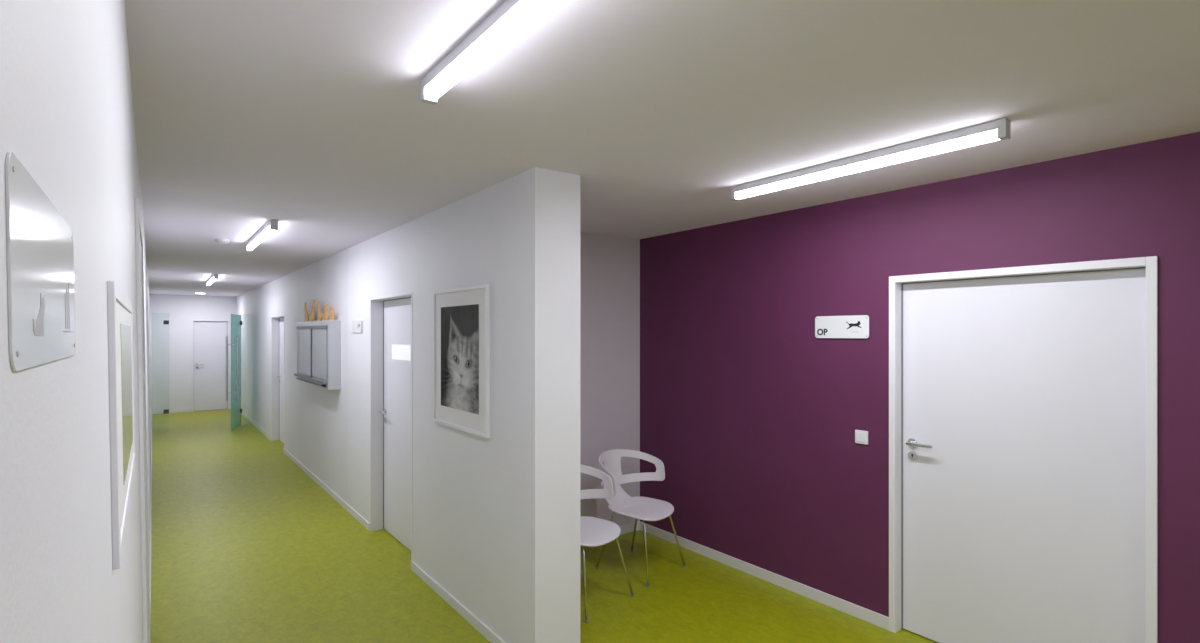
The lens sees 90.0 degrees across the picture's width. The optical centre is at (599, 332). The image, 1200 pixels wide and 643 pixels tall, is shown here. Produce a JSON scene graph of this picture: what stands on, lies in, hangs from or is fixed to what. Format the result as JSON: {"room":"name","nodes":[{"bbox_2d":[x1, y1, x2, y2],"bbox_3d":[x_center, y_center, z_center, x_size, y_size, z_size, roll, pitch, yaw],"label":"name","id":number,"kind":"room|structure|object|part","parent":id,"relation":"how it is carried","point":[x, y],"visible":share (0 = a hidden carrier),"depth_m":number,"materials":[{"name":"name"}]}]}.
{"room":"veterinary clinic","nodes":[
{"label":"veterinary clinic","id":0,"kind":"room"},
{"bbox_2d":[0,0,151,642],"bbox_3d":[-4.051,0.460,5.213,0.232,2.600,19.200,0,0,-37],"label":"wall","id":1,"kind":"structure","parent":0,"point":[67,109],"depth_m":0.42,"materials":[{"name":"white paint"}]},
{"bbox_2d":[5,151,74,371],"bbox_3d":[-0.300,-0.029,0.327,0.002,0.088,0.235,-1,0,-37],"label":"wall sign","id":2,"kind":"object","parent":1,"relation":"attached to","point":[39,241],"visible":1,"depth_m":0.28,"materials":[{"name":"white"}]},
{"bbox_2d":[107,281,134,569],"bbox_3d":[-0.844,0.115,1.067,0.008,0.360,0.800,-1,1,-37],"label":"picture frame","id":3,"kind":"object","parent":1,"relation":"attached to","point":[119,308],"visible":1,"depth_m":0.86,"materials":[{"name":"white wood"}]},
{"bbox_3d":[-0.885,0.110,1.124,0.002,0.250,0.500,-1,1,-37],"label":"picture glass","id":4,"kind":"part","parent":3,"relation":"part of","materials":[{"name":"clear glass"}]},
{"bbox_2d":[135,198,150,642],"bbox_3d":[-1.941,0.640,2.557,0.014,2.240,1.040,-1,1,-37],"label":"door","id":5,"kind":"structure","parent":1,"relation":"in","point":[138,226],"depth_m":2.14,"materials":[{"name":"white wood"}]},
{"bbox_2d":[150,440,151,626],"bbox_3d":[-3.956,1.728,5.283,0.008,0.065,19.200,0,0,-37],"label":"baseboard","id":6,"kind":"structure","parent":1,"relation":"attached to","point":[151,440],"depth_m":5.04,"materials":[{"name":"white wood"}]},
{"bbox_2d":[150,294,235,409],"bbox_3d":[-9.105,0.460,13.543,2.080,2.600,0.200,0,0,-37],"label":"wall","id":7,"kind":"structure","parent":0,"point":[182,309],"depth_m":13.33,"materials":[{"name":"white paint"}]},
{"bbox_2d":[169,409,191,412],"bbox_3d":[-9.401,1.728,13.190,0.718,0.065,0.012,0,0,-37],"label":"baseboard","id":8,"kind":"structure","parent":7,"relation":"attached to","point":[182,410],"depth_m":13.27,"materials":[{"name":"white"}]},
{"bbox_2d":[192,320,228,411],"bbox_3d":[-8.853,0.730,13.649,0.710,2.060,0.112,0,0,-37],"label":"door","id":9,"kind":"structure","parent":7,"relation":"in","point":[208,336],"depth_m":13.64,"materials":[{"name":"white wood"}]},
{"bbox_2d":[236,167,579,642],"bbox_3d":[-4.270,0.460,8.560,0.280,2.600,13.569,0,0,-37],"label":"wall","id":10,"kind":"structure","parent":0,"point":[496,518],"depth_m":3.48,"materials":[{"name":"white paint"}]},
{"bbox_2d":[226,314,241,430],"bbox_3d":[-6.700,0.705,11.056,0.198,2.090,0.845,0,0,-20],"label":"door","id":11,"kind":"structure","parent":10,"relation":"in","point":[236,410],"depth_m":10.89,"materials":[{"name":"teal glass"}]},
{"bbox_3d":[-6.624,0.635,10.709,0.099,1.150,0.037,0,0,-20],"label":"pull handle","id":12,"kind":"part","parent":11,"relation":"part of","materials":[{"name":"silver metal"}]},
{"bbox_3d":[-6.532,0.635,10.743,0.099,1.150,0.037,0,0,-20],"label":"pull handle","id":13,"kind":"part","parent":11,"relation":"part of","materials":[{"name":"silver metal"}]},
{"bbox_3d":[-6.698,0.705,11.049,0.010,2.090,0.830,0,0,-20],"label":"pane","id":14,"kind":"part","parent":11,"relation":"part of","materials":[{"name":"green glass"}]},
{"bbox_2d":[271,315,283,442],"bbox_3d":[-4.937,0.745,9.353,0.163,2.030,1.200,0,0,-37],"label":"door","id":15,"kind":"structure","parent":10,"relation":"in","point":[277,322],"depth_m":9.79,"materials":[{"name":"white"}]},
{"bbox_2d":[294,320,340,389],"bbox_3d":[-3.218,0.225,6.781,0.159,0.710,1.640,0,0,-37],"label":"cabinet","id":16,"kind":"object","parent":10,"relation":"attached to","point":[318,342],"visible":1,"depth_m":6.40,"materials":[{"name":"white wood"}]},
{"bbox_2d":[304,302,308,321],"bbox_3d":[-3.565,-0.253,7.288,0.050,0.247,0.256,0,0,-37],"label":"cat figurine","id":17,"kind":"object","parent":16,"relation":"on","point":[306,319],"visible":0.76,"depth_m":7.30,"materials":[{"name":"orange wood"}]},
{"bbox_2d":[308,299,314,321],"bbox_3d":[-3.369,-0.261,7.025,0.050,0.261,0.272,0,0,-37],"label":"cat figurine","id":18,"kind":"object","parent":16,"relation":"on","point":[311,315],"visible":0.8,"depth_m":6.98,"materials":[{"name":"orange wood"}]},
{"bbox_3d":[-3.262,0.556,6.748,0.020,0.008,1.600,0,0,-37],"label":"rail","id":19,"kind":"part","parent":16,"relation":"part of","materials":[{"name":"grey metal"}]},
{"bbox_3d":[-3.255,-0.062,6.753,0.016,0.035,1.580,0,0,-37],"label":"clip rail","id":20,"kind":"part","parent":16,"relation":"part of","materials":[{"name":"grey metal"}]},
{"bbox_2d":[317,301,322,320],"bbox_3d":[-3.136,-0.244,6.712,0.050,0.228,0.236,0,0,-37],"label":"cat figurine","id":21,"kind":"object","parent":16,"relation":"on","point":[320,315],"visible":0.8,"depth_m":6.70,"materials":[{"name":"orange wood"}]},
{"bbox_2d":[322,303,327,320],"bbox_3d":[-2.966,-0.225,6.484,0.050,0.190,0.195,0,0,-37],"label":"cat figurine","id":22,"kind":"object","parent":16,"relation":"on","point":[326,304],"visible":0.78,"depth_m":6.45,"materials":[{"name":"orange wood"}]},
{"bbox_2d":[329,307,334,319],"bbox_3d":[-2.799,-0.203,6.259,0.050,0.147,0.194,0,0,-37],"label":"cat figurine","id":23,"kind":"object","parent":16,"relation":"on","point":[333,309],"visible":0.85,"depth_m":6.21,"materials":[{"name":"orange wood"}]},
{"bbox_2d":[352,320,361,332],"bbox_3d":[-2.287,-0.060,5.653,0.014,0.115,0.310,0,0,-37],"label":"wall sign","id":24,"kind":"object","parent":10,"relation":"attached to","point":[356,325],"visible":1,"depth_m":5.63,"materials":[{"name":"white plastic"}]},
{"bbox_2d":[241,413,505,642],"bbox_3d":[-4.271,1.728,8.552,0.292,0.065,13.581,0,0,-37],"label":"baseboard","id":25,"kind":"structure","parent":10,"relation":"attached to","point":[453,602],"depth_m":4.18,"materials":[{"name":"white"}]},
{"bbox_2d":[370,292,411,560],"bbox_3d":[-1.657,0.725,4.950,0.163,2.070,1.080,0,0,-37],"label":"door","id":26,"kind":"structure","parent":10,"relation":"in","point":[390,315],"depth_m":5.23,"materials":[{"name":"white wood"}]},
{"bbox_3d":[-1.898,0.700,5.274,0.062,0.054,0.158,0,0,-37],"label":"handle","id":27,"kind":"part","parent":26,"relation":"part of","materials":[{"name":"silver metal"}]},
{"bbox_2d":[433,284,489,437],"bbox_3d":[-0.884,0.160,3.763,0.022,0.885,0.820,0,0,-37],"label":"picture","id":28,"kind":"object","parent":10,"relation":"attached to","point":[461,316],"visible":1,"depth_m":3.71,"materials":[{"name":"white paper"}]},
{"bbox_2d":[441,304,478,414],"bbox_3d":[-0.886,0.155,3.762,0.001,0.650,0.580,0,0,-37],"label":"print","id":29,"kind":"object","parent":28,"relation":"attached to","point":[459,324],"depth_m":3.74},
{"bbox_2d":[150,409,938,642],"bbox_3d":[-2.540,1.810,6.338,4.100,0.100,19.600,0,0,-37],"label":"floor","id":30,"kind":"structure","parent":0,"point":[247,547],"depth_m":4.28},
{"bbox_2d":[152,313,168,431],"bbox_3d":[-7.860,0.698,10.730,0.255,2.115,0.032,0,0,-37],"label":"panel","id":31,"kind":"object","parent":30,"relation":"on","point":[160,321],"visible":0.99,"depth_m":10.72,"materials":[{"name":"teal"}]},
{"bbox_2d":[242,314,252,424],"bbox_3d":[-6.775,0.698,11.538,0.180,2.115,0.012,0,0,-37],"label":"panel","id":32,"kind":"object","parent":30,"relation":"on","point":[247,319],"visible":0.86,"depth_m":11.53,"materials":[{"name":"white"}]},
{"bbox_2d":[580,464,633,622],"bbox_3d":[-0.134,1.337,4.002,0.553,0.845,0.623,0,0,40],"label":"chair","id":33,"kind":"object","parent":30,"relation":"on","point":[594,531],"visible":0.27,"depth_m":4.03,"materials":[{"name":"white plastic"}]},
{"bbox_3d":[-0.089,1.539,3.756,0.053,0.431,0.219,0,0,6],"label":"leg","id":34,"kind":"part","parent":33,"relation":"part of","materials":[{"name":"silver metal"}]},
{"bbox_3d":[-0.225,1.115,4.079,0.316,0.400,0.623,0,0,40],"label":"backrest","id":35,"kind":"part","parent":33,"relation":"part of","materials":[{"name":"white plastic"}]},
{"bbox_3d":[-0.111,1.318,3.982,0.430,0.057,0.472,0,0,40],"label":"seat","id":36,"kind":"part","parent":33,"relation":"part of","materials":[{"name":"white plastic"}]},
{"bbox_3d":[0.116,1.539,3.997,0.219,0.431,0.053,0,0,-16],"label":"leg","id":37,"kind":"part","parent":33,"relation":"part of","materials":[{"name":"silver metal"}]},
{"bbox_2d":[595,449,685,586],"bbox_3d":[0.283,1.337,4.513,0.553,0.845,0.623,0,0,40],"label":"chair","id":38,"kind":"object","parent":30,"relation":"on","point":[637,507],"visible":0.86,"depth_m":4.61,"materials":[{"name":"white plastic"}]},
{"bbox_3d":[0.078,1.539,4.485,0.215,0.431,0.062,0,0,-9],"label":"leg","id":39,"kind":"part","parent":38,"relation":"part of","materials":[{"name":"silver metal"}]},
{"bbox_3d":[0.193,1.115,4.589,0.316,0.400,0.623,0,0,40],"label":"backrest","id":40,"kind":"part","parent":38,"relation":"part of","materials":[{"name":"white plastic"}]},
{"bbox_3d":[0.278,1.539,4.719,0.062,0.431,0.215,0,0,0],"label":"leg","id":41,"kind":"part","parent":38,"relation":"part of","materials":[{"name":"silver metal"}]},
{"bbox_3d":[0.306,1.318,4.493,0.430,0.057,0.472,0,0,40],"label":"seat","id":42,"kind":"part","parent":38,"relation":"part of","materials":[{"name":"white plastic"}]},
{"bbox_3d":[0.329,1.539,4.267,0.053,0.431,0.219,0,0,6],"label":"leg","id":43,"kind":"part","parent":38,"relation":"part of","materials":[{"name":"silver metal"}]},
{"bbox_3d":[0.533,1.539,4.508,0.219,0.431,0.053,0,0,-16],"label":"leg","id":44,"kind":"part","parent":38,"relation":"part of","materials":[{"name":"silver metal"}]},
{"bbox_2d":[580,232,639,525],"bbox_3d":[-0.272,0.460,5.035,1.920,2.600,0.200,0,0,-37],"label":"wall","id":45,"kind":"structure","parent":0,"point":[609,265],"depth_m":5.17,"materials":[{"name":"white paint"}]},
{"bbox_2d":[619,521,639,534],"bbox_3d":[-0.314,1.722,4.872,1.658,0.075,0.012,0,0,-37],"label":"baseboard","id":46,"kind":"structure","parent":45,"relation":"attached to","point":[627,528],"depth_m":5.29,"materials":[{"name":"white wood"}]},
{"bbox_2d":[124,0,1199,296],"bbox_3d":[-2.540,-0.890,6.338,4.100,0.100,19.600,0,0,-37],"label":"ceiling","id":47,"kind":"structure","parent":0,"point":[310,117],"depth_m":2.21,"materials":[{"name":"paint"}]},
{"bbox_2d":[207,274,217,285],"bbox_3d":[-5.905,-0.803,9.131,0.049,0.074,1.500,0,0,-37],"label":"ceiling light","id":48,"kind":"object","parent":47,"relation":"attached to","point":[214,277],"visible":1,"depth_m":8.90,"materials":[{"name":"grey plastic"}]},
{"bbox_2d":[207,277,216,285],"bbox_3d":[-5.905,-0.787,9.131,0.036,0.036,1.438,0,0,-37],"label":"diffuser","id":49,"kind":"object","parent":48,"relation":"attached to","point":[211,279],"depth_m":9.14,"materials":[{"name":"white plastic"}]},
{"bbox_2d":[215,239,229,243],"bbox_3d":[-3.393,-0.823,5.391,0.110,0.035,0.110,0,0,-37],"label":"smoke detector","id":50,"kind":"object","parent":47,"relation":"attached to","point":[220,241],"visible":1,"depth_m":5.36,"materials":[{"name":"grey plastic"}]},
{"bbox_2d":[246,219,277,250],"bbox_3d":[-2.843,-0.803,5.021,0.049,0.074,1.450,0,0,-37],"label":"ceiling light","id":51,"kind":"object","parent":47,"relation":"attached to","point":[271,225],"visible":1,"depth_m":4.80,"materials":[{"name":"grey plastic"}]},
{"bbox_2d":[247,226,274,249],"bbox_3d":[-2.843,-0.787,5.021,0.036,0.036,1.388,0,0,-37],"label":"diffuser","id":52,"kind":"object","parent":51,"relation":"attached to","point":[265,231],"depth_m":4.98,"materials":[{"name":"white plastic"}]},
{"bbox_2d":[421,0,556,104],"bbox_3d":[-0.142,-0.803,1.421,0.049,0.074,1.450,0,0,-37],"label":"ceiling light","id":53,"kind":"object","parent":47,"relation":"attached to","point":[510,17],"visible":1,"depth_m":1.64,"materials":[{"name":"grey plastic"}]},
{"bbox_2d":[731,118,1010,200],"bbox_3d":[1.186,-0.803,2.910,0.049,0.074,1.390,0,0,-37],"label":"ceiling light","id":54,"kind":"object","parent":47,"relation":"attached to","point":[1000,129],"visible":1,"depth_m":2.74,"materials":[{"name":"grey plastic"}]},
{"bbox_2d":[640,132,1199,642],"bbox_3d":[2.578,0.460,2.607,0.250,2.600,7.100,0,0,-37],"label":"wall","id":55,"kind":"structure","parent":0,"point":[752,418],"depth_m":3.79,"materials":[{"name":"purple paint"}]},
{"bbox_2d":[639,521,888,629],"bbox_3d":[2.473,1.722,2.529,0.012,0.075,7.100,0,0,-37],"label":"baseboard","id":56,"kind":"structure","parent":55,"relation":"attached to","point":[862,613],"depth_m":4.17,"materials":[{"name":"white wood"}]},
{"bbox_2d":[815,315,868,337],"bbox_3d":[1.528,-0.038,3.797,0.014,0.142,0.370,0,0,-37],"label":"wall sign","id":57,"kind":"object","parent":55,"relation":"attached to","point":[854,326],"visible":1,"depth_m":3.79,"materials":[{"name":"white plastic"}]},
{"bbox_2d":[855,430,867,444],"bbox_3d":[1.608,0.640,3.689,0.012,0.082,0.082,0,0,-37],"label":"light switch","id":58,"kind":"object","parent":55,"relation":"attached to","point":[861,436],"visible":1,"depth_m":3.68,"materials":[{"name":"white plastic"}]},
{"bbox_2d":[889,256,1157,642],"bbox_3d":[2.111,0.713,3.110,0.129,2.094,1.182,0,0,-37],"label":"door","id":59,"kind":"structure","parent":55,"relation":"in","point":[1023,400],"depth_m":3.06,"materials":[{"name":"white wood"}]},
{"bbox_3d":[1.837,0.642,3.450,0.062,0.054,0.158,0,0,-37],"label":"handle","id":60,"kind":"part","parent":59,"relation":"part of","materials":[{"name":"silver metal"}]}
]}

